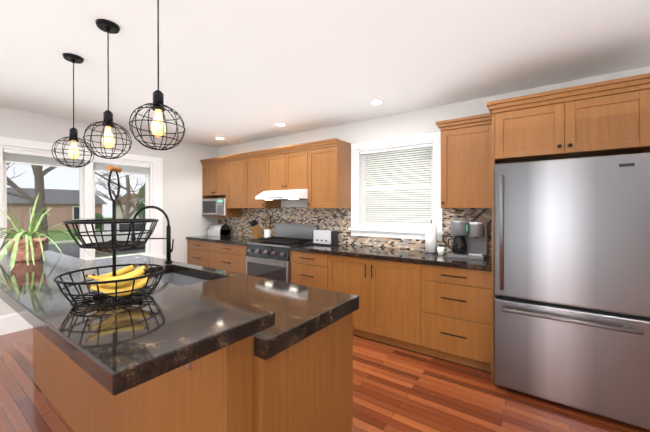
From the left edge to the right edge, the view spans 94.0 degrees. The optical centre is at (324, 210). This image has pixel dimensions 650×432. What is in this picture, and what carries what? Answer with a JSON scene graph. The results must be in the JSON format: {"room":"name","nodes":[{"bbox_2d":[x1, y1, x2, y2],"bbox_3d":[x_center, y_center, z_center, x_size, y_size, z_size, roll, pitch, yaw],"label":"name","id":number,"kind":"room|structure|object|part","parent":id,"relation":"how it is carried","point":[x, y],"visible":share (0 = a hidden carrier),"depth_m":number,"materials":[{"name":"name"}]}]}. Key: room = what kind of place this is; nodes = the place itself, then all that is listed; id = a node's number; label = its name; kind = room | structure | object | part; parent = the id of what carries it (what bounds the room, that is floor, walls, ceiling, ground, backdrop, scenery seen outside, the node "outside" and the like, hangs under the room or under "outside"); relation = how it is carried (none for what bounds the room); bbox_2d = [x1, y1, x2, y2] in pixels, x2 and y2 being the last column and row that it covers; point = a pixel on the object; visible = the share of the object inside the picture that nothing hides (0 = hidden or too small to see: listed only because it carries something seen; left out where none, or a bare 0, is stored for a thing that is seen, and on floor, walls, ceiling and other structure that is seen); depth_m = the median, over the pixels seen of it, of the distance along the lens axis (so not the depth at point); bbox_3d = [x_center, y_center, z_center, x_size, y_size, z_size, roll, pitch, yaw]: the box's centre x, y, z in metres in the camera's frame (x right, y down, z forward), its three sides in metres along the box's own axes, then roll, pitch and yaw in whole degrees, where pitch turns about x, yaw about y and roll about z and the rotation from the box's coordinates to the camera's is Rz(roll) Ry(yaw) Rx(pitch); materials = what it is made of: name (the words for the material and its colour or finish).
{"room":"kitchen","nodes":[
{"label":"kitchen","id":0,"kind":"room"},
{"bbox_2d":[0,106,218,315],"bbox_3d":[-3.977,0.116,2.816,0.160,2.490,6.810,0,0,35],"label":"wall","id":1,"kind":"structure","parent":0,"point":[182,186],"depth_m":4.79,"materials":[{"name":"white paint"}]},
{"bbox_2d":[0,313,32,334],"bbox_3d":[-4.035,1.260,2.581,0.022,0.205,6.030,0,0,35],"label":"baseboard","id":2,"kind":"structure","parent":1,"relation":"attached to","point":[12,323],"depth_m":3.37,"materials":[{"name":"white"}]},
{"bbox_2d":[0,136,165,259],"bbox_3d":[-3.584,0.039,3.310,0.229,1.680,3.550,0,0,35],"label":"window","id":3,"kind":"structure","parent":1,"relation":"in","point":[87,190],"depth_m":3.96,"materials":[{"name":"white"}]},
{"bbox_2d":[3,148,83,168],"bbox_3d":[-3.334,-0.602,3.628,0.038,0.155,0.715,0,0,35],"label":"window blind","id":4,"kind":"object","parent":3,"relation":"attached to","point":[15,156],"depth_m":3.56,"materials":[{"name":"white"}]},
{"bbox_2d":[93,159,149,175],"bbox_3d":[-2.863,-0.600,4.295,0.038,0.165,0.703,0,0,35],"label":"window blind","id":5,"kind":"object","parent":3,"relation":"attached to","point":[102,165],"depth_m":4.30,"materials":[{"name":"white"}]},
{"bbox_2d":[0,328,649,431],"bbox_3d":[-0.621,1.431,0.545,8.270,0.120,6.970,0,0,35],"label":"floor","id":6,"kind":"structure","parent":0,"point":[397,389],"depth_m":2.16,"materials":[{"name":"brown wood"}]},
{"bbox_2d":[33,255,355,431],"bbox_3d":[-1.153,0.880,1.918,2.492,0.970,0.980,0,0,35],"label":"kitchen island","id":7,"kind":"object","parent":6,"relation":"on","point":[309,387],"depth_m":1.35,"materials":[{"name":"brown wood"}]},
{"bbox_2d":[0,251,275,398],"bbox_3d":[-1.393,0.371,1.614,2.650,0.050,0.490,0,0,35],"label":"island countertop","id":8,"kind":"structure","parent":7,"relation":"on","point":[122,348],"depth_m":0.98,"materials":[{"name":"black stone"}]},
{"bbox_2d":[0,183,122,270],"bbox_3d":[-2.061,0.056,2.094,1.120,0.574,1.099,0,0,35],"label":"potted plant","id":9,"kind":"object","parent":8,"relation":"on","point":[27,247],"visible":1,"depth_m":2.02,"materials":[{"name":"green plant"}]},
{"bbox_2d":[53,165,165,306],"bbox_3d":[-0.815,0.088,1.173,0.352,0.518,0.352,0,0,35],"label":"fruit basket","id":10,"kind":"object","parent":8,"relation":"on","point":[99,297],"visible":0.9,"depth_m":1.14,"materials":[{"name":"black metal"}]},
{"bbox_2d":[85,263,153,296],"bbox_3d":[-0.800,0.271,1.177,0.176,0.100,0.222,0,0,35],"label":"bananas","id":11,"kind":"object","parent":10,"relation":"in","point":[124,273],"visible":0.92,"depth_m":1.14,"materials":[{"name":"yellow food"}]},
{"bbox_2d":[264,295,358,362],"bbox_3d":[-1.048,0.489,2.075,2.540,0.070,0.680,0,0,35],"label":"island countertop","id":12,"kind":"structure","parent":7,"relation":"on","point":[278,344],"depth_m":1.26,"materials":[{"name":"black stone"}]},
{"bbox_2d":[130,205,173,262],"bbox_3d":[-1.493,0.205,2.626,0.369,0.491,0.059,0,0,-1],"label":"faucet","id":13,"kind":"object","parent":12,"relation":"on","point":[169,250],"visible":1,"depth_m":2.62,"materials":[{"name":"black metal"}]},
{"bbox_2d":[153,273,206,285],"bbox_3d":[-1.084,0.597,2.146,0.796,0.144,0.451,0,0,35],"label":"sink","id":14,"kind":"object","parent":12,"relation":"in","point":[181,279],"depth_m":2.46,"materials":[{"name":"silver metal"}]},
{"bbox_2d":[187,241,209,267],"bbox_3d":[-1.868,0.917,5.124,0.618,0.870,0.608,0,0,35],"label":"base cabinet","id":15,"kind":"object","parent":6,"relation":"on","point":[198,252],"depth_m":4.85,"materials":[{"name":"brown wood"}]},
{"bbox_2d":[210,241,246,273],"bbox_3d":[-1.254,0.919,4.690,0.886,0.870,0.608,0,0,35],"label":"base cabinet","id":16,"kind":"object","parent":6,"relation":"on","point":[232,258],"depth_m":4.42,"materials":[{"name":"brown wood"}]},
{"bbox_2d":[186,235,254,244],"bbox_3d":[-1.513,0.463,4.856,1.504,0.040,0.633,0,0,35],"label":"countertop","id":17,"kind":"structure","parent":16,"relation":"on","point":[223,240],"depth_m":4.64,"materials":[{"name":"black stone"}]},
{"bbox_2d":[207,224,229,236],"bbox_3d":[-1.845,0.342,5.259,0.372,0.197,0.204,0,0,35],"label":"bin","id":18,"kind":"object","parent":17,"relation":"on","point":[220,230],"visible":1,"depth_m":5.17,"materials":[{"name":"silver metal"}]},
{"bbox_2d":[250,220,263,238],"bbox_3d":[-1.051,0.297,4.719,0.100,0.290,0.244,0,0,35],"label":"knife block","id":19,"kind":"object","parent":17,"relation":"on","point":[256,231],"visible":0.96,"depth_m":4.66,"materials":[{"name":"brown wood"}]},
{"bbox_2d":[264,216,271,237],"bbox_3d":[-0.873,0.261,4.645,0.126,0.363,0.110,0,0,35],"label":"utensil crock","id":20,"kind":"object","parent":17,"relation":"on","point":[267,232],"visible":0.83,"depth_m":4.61,"materials":[{"name":"white ceramic"}]},
{"bbox_2d":[246,223,318,282],"bbox_3d":[-0.603,0.781,4.161,0.780,1.150,0.690,0,0,35],"label":"stove","id":21,"kind":"object","parent":6,"relation":"on","point":[268,257],"visible":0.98,"depth_m":4.00,"materials":[{"name":"silver metal"}]},
{"bbox_2d":[290,249,333,290],"bbox_3d":[0.002,0.922,3.801,0.615,0.870,0.608,0,0,35],"label":"base cabinet","id":22,"kind":"object","parent":6,"relation":"on","point":[316,270],"depth_m":3.52,"materials":[{"name":"brown wood"}]},
{"bbox_2d":[334,257,421,352],"bbox_3d":[0.633,0.924,3.354,1.050,0.870,0.608,0,0,35],"label":"base cabinet","id":23,"kind":"object","parent":6,"relation":"on","point":[411,295],"depth_m":3.02,"materials":[{"name":"brown wood"}]},
{"bbox_2d":[422,265,494,379],"bbox_3d":[1.274,0.926,2.901,0.637,0.870,0.608,0,0,35],"label":"base cabinet","id":24,"kind":"object","parent":6,"relation":"on","point":[457,304],"depth_m":2.62,"materials":[{"name":"brown wood"}]},
{"bbox_2d":[290,245,492,272],"bbox_3d":[0.635,0.469,3.336,2.184,0.040,0.633,0,0,35],"label":"countertop","id":25,"kind":"structure","parent":24,"relation":"on","point":[375,252],"depth_m":3.08,"materials":[{"name":"black stone"}]},
{"bbox_2d":[312,229,337,245],"bbox_3d":[0.002,0.350,3.923,0.300,0.192,0.168,0,0,35],"label":"toaster","id":26,"kind":"object","parent":25,"relation":"on","point":[325,237],"visible":1,"depth_m":3.85,"materials":[{"name":"silver plastic"}]},
{"bbox_2d":[423,220,437,253],"bbox_3d":[1.119,0.275,3.199,0.156,0.347,0.156,0,0,35],"label":"paper towel","id":27,"kind":"object","parent":25,"relation":"on","point":[431,239],"visible":0.96,"depth_m":3.15,"materials":[{"name":"white paper"}]},
{"bbox_2d":[437,247,444,254],"bbox_3d":[1.171,0.412,3.065,0.072,0.075,0.071,0,0,35],"label":"cup","id":28,"kind":"object","parent":25,"relation":"on","point":[440,250],"visible":1,"depth_m":3.04,"materials":[{"name":"white ceramic"}]},
{"bbox_2d":[447,220,487,259],"bbox_3d":[1.388,0.275,2.953,0.318,0.350,0.290,0,0,35],"label":"coffee maker","id":29,"kind":"object","parent":25,"relation":"on","point":[469,240],"visible":1,"depth_m":2.90,"materials":[{"name":"grey plastic"}]},
{"bbox_2d":[493,152,649,429],"bbox_3d":[1.834,0.506,2.346,0.862,1.715,0.848,0,0,35],"label":"fridge","id":30,"kind":"object","parent":6,"relation":"on","point":[571,281],"visible":1,"depth_m":2.02,"materials":[{"name":"grey metal"}]},
{"bbox_3d":[1.600,0.226,2.034,0.745,1.033,0.070,0,0,35],"label":"handle","id":31,"kind":"part","parent":30,"relation":"part of","materials":[{"name":"silver metal"}]},
{"bbox_2d":[0,0,649,147],"bbox_3d":[-0.621,-1.179,0.534,8.270,0.120,6.970,0,0,35],"label":"ceiling","id":32,"kind":"structure","parent":0,"point":[233,72],"depth_m":2.21,"materials":[{"name":"white paint"}]},
{"bbox_2d":[51,53,93,167],"bbox_3d":[-1.851,-0.720,2.234,0.245,0.812,0.245,0,0,35],"label":"pendant light","id":33,"kind":"object","parent":32,"relation":"hanging from","point":[73,152],"visible":1,"depth_m":2.22,"materials":[{"name":"black metal"}]},
{"bbox_3d":[-1.851,-0.444,2.235,0.062,0.135,0.062,0,0,35],"label":"bulb","id":34,"kind":"part","parent":33,"relation":"part of","materials":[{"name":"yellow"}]},
{"bbox_2d":[82,19,131,158],"bbox_3d":[-1.318,-0.718,1.844,0.245,0.812,0.245,0,0,35],"label":"pendant light","id":35,"kind":"object","parent":32,"relation":"hanging from","point":[107,122],"visible":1,"depth_m":1.83,"materials":[{"name":"black metal"}]},
{"bbox_3d":[-1.318,-0.442,1.845,0.062,0.135,0.062,0,0,35],"label":"bulb","id":36,"kind":"part","parent":35,"relation":"part of","materials":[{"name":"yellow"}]},
{"bbox_2d":[129,0,185,149],"bbox_3d":[-0.820,-0.709,1.492,0.246,0.826,0.246,0,0,35],"label":"pendant light","id":37,"kind":"object","parent":32,"relation":"hanging from","point":[158,121],"visible":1,"depth_m":1.48,"materials":[{"name":"black metal"}]},
{"bbox_3d":[-0.820,-0.426,1.493,0.062,0.135,0.062,0,0,35],"label":"bulb","id":38,"kind":"part","parent":37,"relation":"part of","materials":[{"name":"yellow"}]},
{"bbox_2d":[370,100,383,104],"bbox_3d":[0.542,-1.126,3.173,0.150,0.007,0.150,0,0,35],"label":"recessed light","id":39,"kind":"object","parent":32,"relation":"in","point":[375,102],"visible":1,"depth_m":3.16,"materials":[{"name":"white"}]},
{"bbox_2d":[219,66,649,239],"bbox_3d":[1.346,0.114,3.319,8.270,2.490,0.160,0,0,35],"label":"wall","id":40,"kind":"structure","parent":0,"point":[417,122],"depth_m":3.56,"materials":[{"name":"white paint"}]},
{"bbox_2d":[202,157,225,196],"bbox_3d":[-1.771,-0.531,5.221,0.658,0.565,0.328,0,0,35],"label":"upper cabinet","id":41,"kind":"object","parent":40,"relation":"attached to","point":[213,172],"depth_m":5.09,"materials":[{"name":"brown wood"}]},
{"bbox_2d":[202,198,224,215],"bbox_3d":[-1.789,-0.051,5.199,0.590,0.284,0.332,0,0,35],"label":"microwave","id":42,"kind":"object","parent":41,"relation":"attached to","point":[213,206],"visible":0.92,"depth_m":5.04,"materials":[{"name":"white metal"}]},
{"bbox_2d":[222,157,245,208],"bbox_3d":[-1.318,-0.420,4.901,0.569,0.785,0.328,0,0,35],"label":"upper cabinet","id":43,"kind":"object","parent":40,"relation":"attached to","point":[235,198],"depth_m":4.77,"materials":[{"name":"brown wood"}]},
{"bbox_2d":[246,153,285,208],"bbox_3d":[-0.951,-0.419,4.641,0.569,0.785,0.328,0,0,35],"label":"upper cabinet","id":44,"kind":"object","parent":40,"relation":"attached to","point":[258,164],"depth_m":4.49,"materials":[{"name":"brown wood"}]},
{"bbox_2d":[255,189,307,199],"bbox_3d":[-0.505,-0.207,4.208,0.776,0.130,0.517,0,0,35],"label":"range hood","id":45,"kind":"object","parent":40,"relation":"attached to","point":[300,194],"visible":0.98,"depth_m":4.00,"materials":[{"name":"white metal"}]},
{"bbox_2d":[270,145,305,190],"bbox_3d":[-0.449,-0.542,4.286,0.780,0.535,0.328,0,0,35],"label":"upper cabinet","id":46,"kind":"object","parent":40,"relation":"attached to","point":[287,166],"depth_m":4.12,"materials":[{"name":"brown wood"}]},
{"bbox_2d":[302,141,350,208],"bbox_3d":[0.033,-0.416,3.946,0.520,0.785,0.328,0,0,35],"label":"upper cabinet","id":47,"kind":"object","parent":40,"relation":"attached to","point":[328,167],"depth_m":3.80,"materials":[{"name":"brown wood"}]},
{"bbox_2d":[218,207,491,255],"bbox_3d":[-0.121,0.201,4.251,4.476,0.490,0.010,0,0,35],"label":"backsplash","id":48,"kind":"structure","parent":40,"relation":"attached to","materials":[{"name":"tile"}]},
{"bbox_2d":[348,132,443,240],"bbox_3d":[0.837,-0.260,3.646,1.170,1.175,0.209,0,0,35],"label":"window","id":49,"kind":"structure","parent":40,"relation":"in","point":[395,233],"depth_m":3.59,"materials":[{"name":"white"}]},
{"bbox_2d":[360,143,432,227],"bbox_3d":[0.832,-0.272,3.639,0.920,0.945,0.040,0,0,35],"label":"window blind","id":50,"kind":"object","parent":49,"relation":"attached to","point":[369,199],"visible":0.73,"depth_m":3.61,"materials":[{"name":"white plastic"}]},
{"bbox_2d":[438,117,493,208],"bbox_3d":[1.420,-0.412,2.964,0.478,0.785,0.328,0,0,35],"label":"upper cabinet","id":51,"kind":"object","parent":40,"relation":"attached to","point":[467,149],"depth_m":2.83,"materials":[{"name":"brown wood"}]},
{"bbox_2d":[494,81,649,163],"bbox_3d":[1.897,-0.605,2.429,0.875,0.395,0.648,0,0,35],"label":"upper cabinet","id":52,"kind":"object","parent":40,"relation":"attached to","point":[616,121],"depth_m":2.14,"materials":[{"name":"brown wood"}]},
{"label":"outside","id":53,"kind":"structure","parent":0,"visible":0},
{"bbox_2d":[7,217,143,257],"bbox_3d":[-21.499,2.186,21.292,120.000,0.200,150.000,0,0,35],"label":"lawn","id":54,"kind":"structure","parent":53,"point":[58,236],"depth_m":24.79,"materials":[{"name":"green plant"}]},
{"bbox_2d":[7,187,106,231],"bbox_3d":[-32.012,-0.159,32.395,9.799,4.400,11.800,0,0,35],"label":"house","id":55,"kind":"structure","parent":54,"relation":"on","point":[66,213],"depth_m":31.12,"materials":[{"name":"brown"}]},
{"bbox_2d":[7,240,144,257],"bbox_3d":[-19.540,2.072,19.905,26.800,0.040,150.000,0,0,35],"label":"street","id":56,"kind":"structure","parent":54,"relation":"on","point":[71,252],"depth_m":15.70,"materials":[{"name":"grey asphalt"}]},
{"bbox_2d":[95,223,144,252],"bbox_3d":[-10.365,1.350,16.596,2.000,1.490,4.400,0,0,35],"label":"car","id":57,"kind":"object","parent":56,"relation":"on","point":[123,238],"depth_m":15.38,"materials":[{"name":"white paint"}]},
{"bbox_2d":[7,155,144,250],"bbox_3d":[-10.606,-1.983,20.390,32.250,8.223,46.484,0,0,35],"label":"trees","id":58,"kind":"object","parent":54,"relation":"on","point":[40,181],"depth_m":12.24,"materials":[{"name":"brown plant"}]},
{"bbox_2d":[116,193,138,218],"bbox_3d":[-23.298,-0.166,46.442,9.800,4.300,12.800,0,0,35],"label":"house","id":59,"kind":"structure","parent":54,"relation":"on","point":[118,210],"depth_m":41.71,"materials":[{"name":"grey"}]},
{"bbox_2d":[95,149,430,227],"bbox_3d":[-6.722,-0.670,20.870,48.200,6.883,37.000,0,0,35],"label":"shrubs","id":60,"kind":"object","parent":54,"relation":"on","point":[100,216],"depth_m":4.94,"materials":[{"name":"green plant"}]}
]}

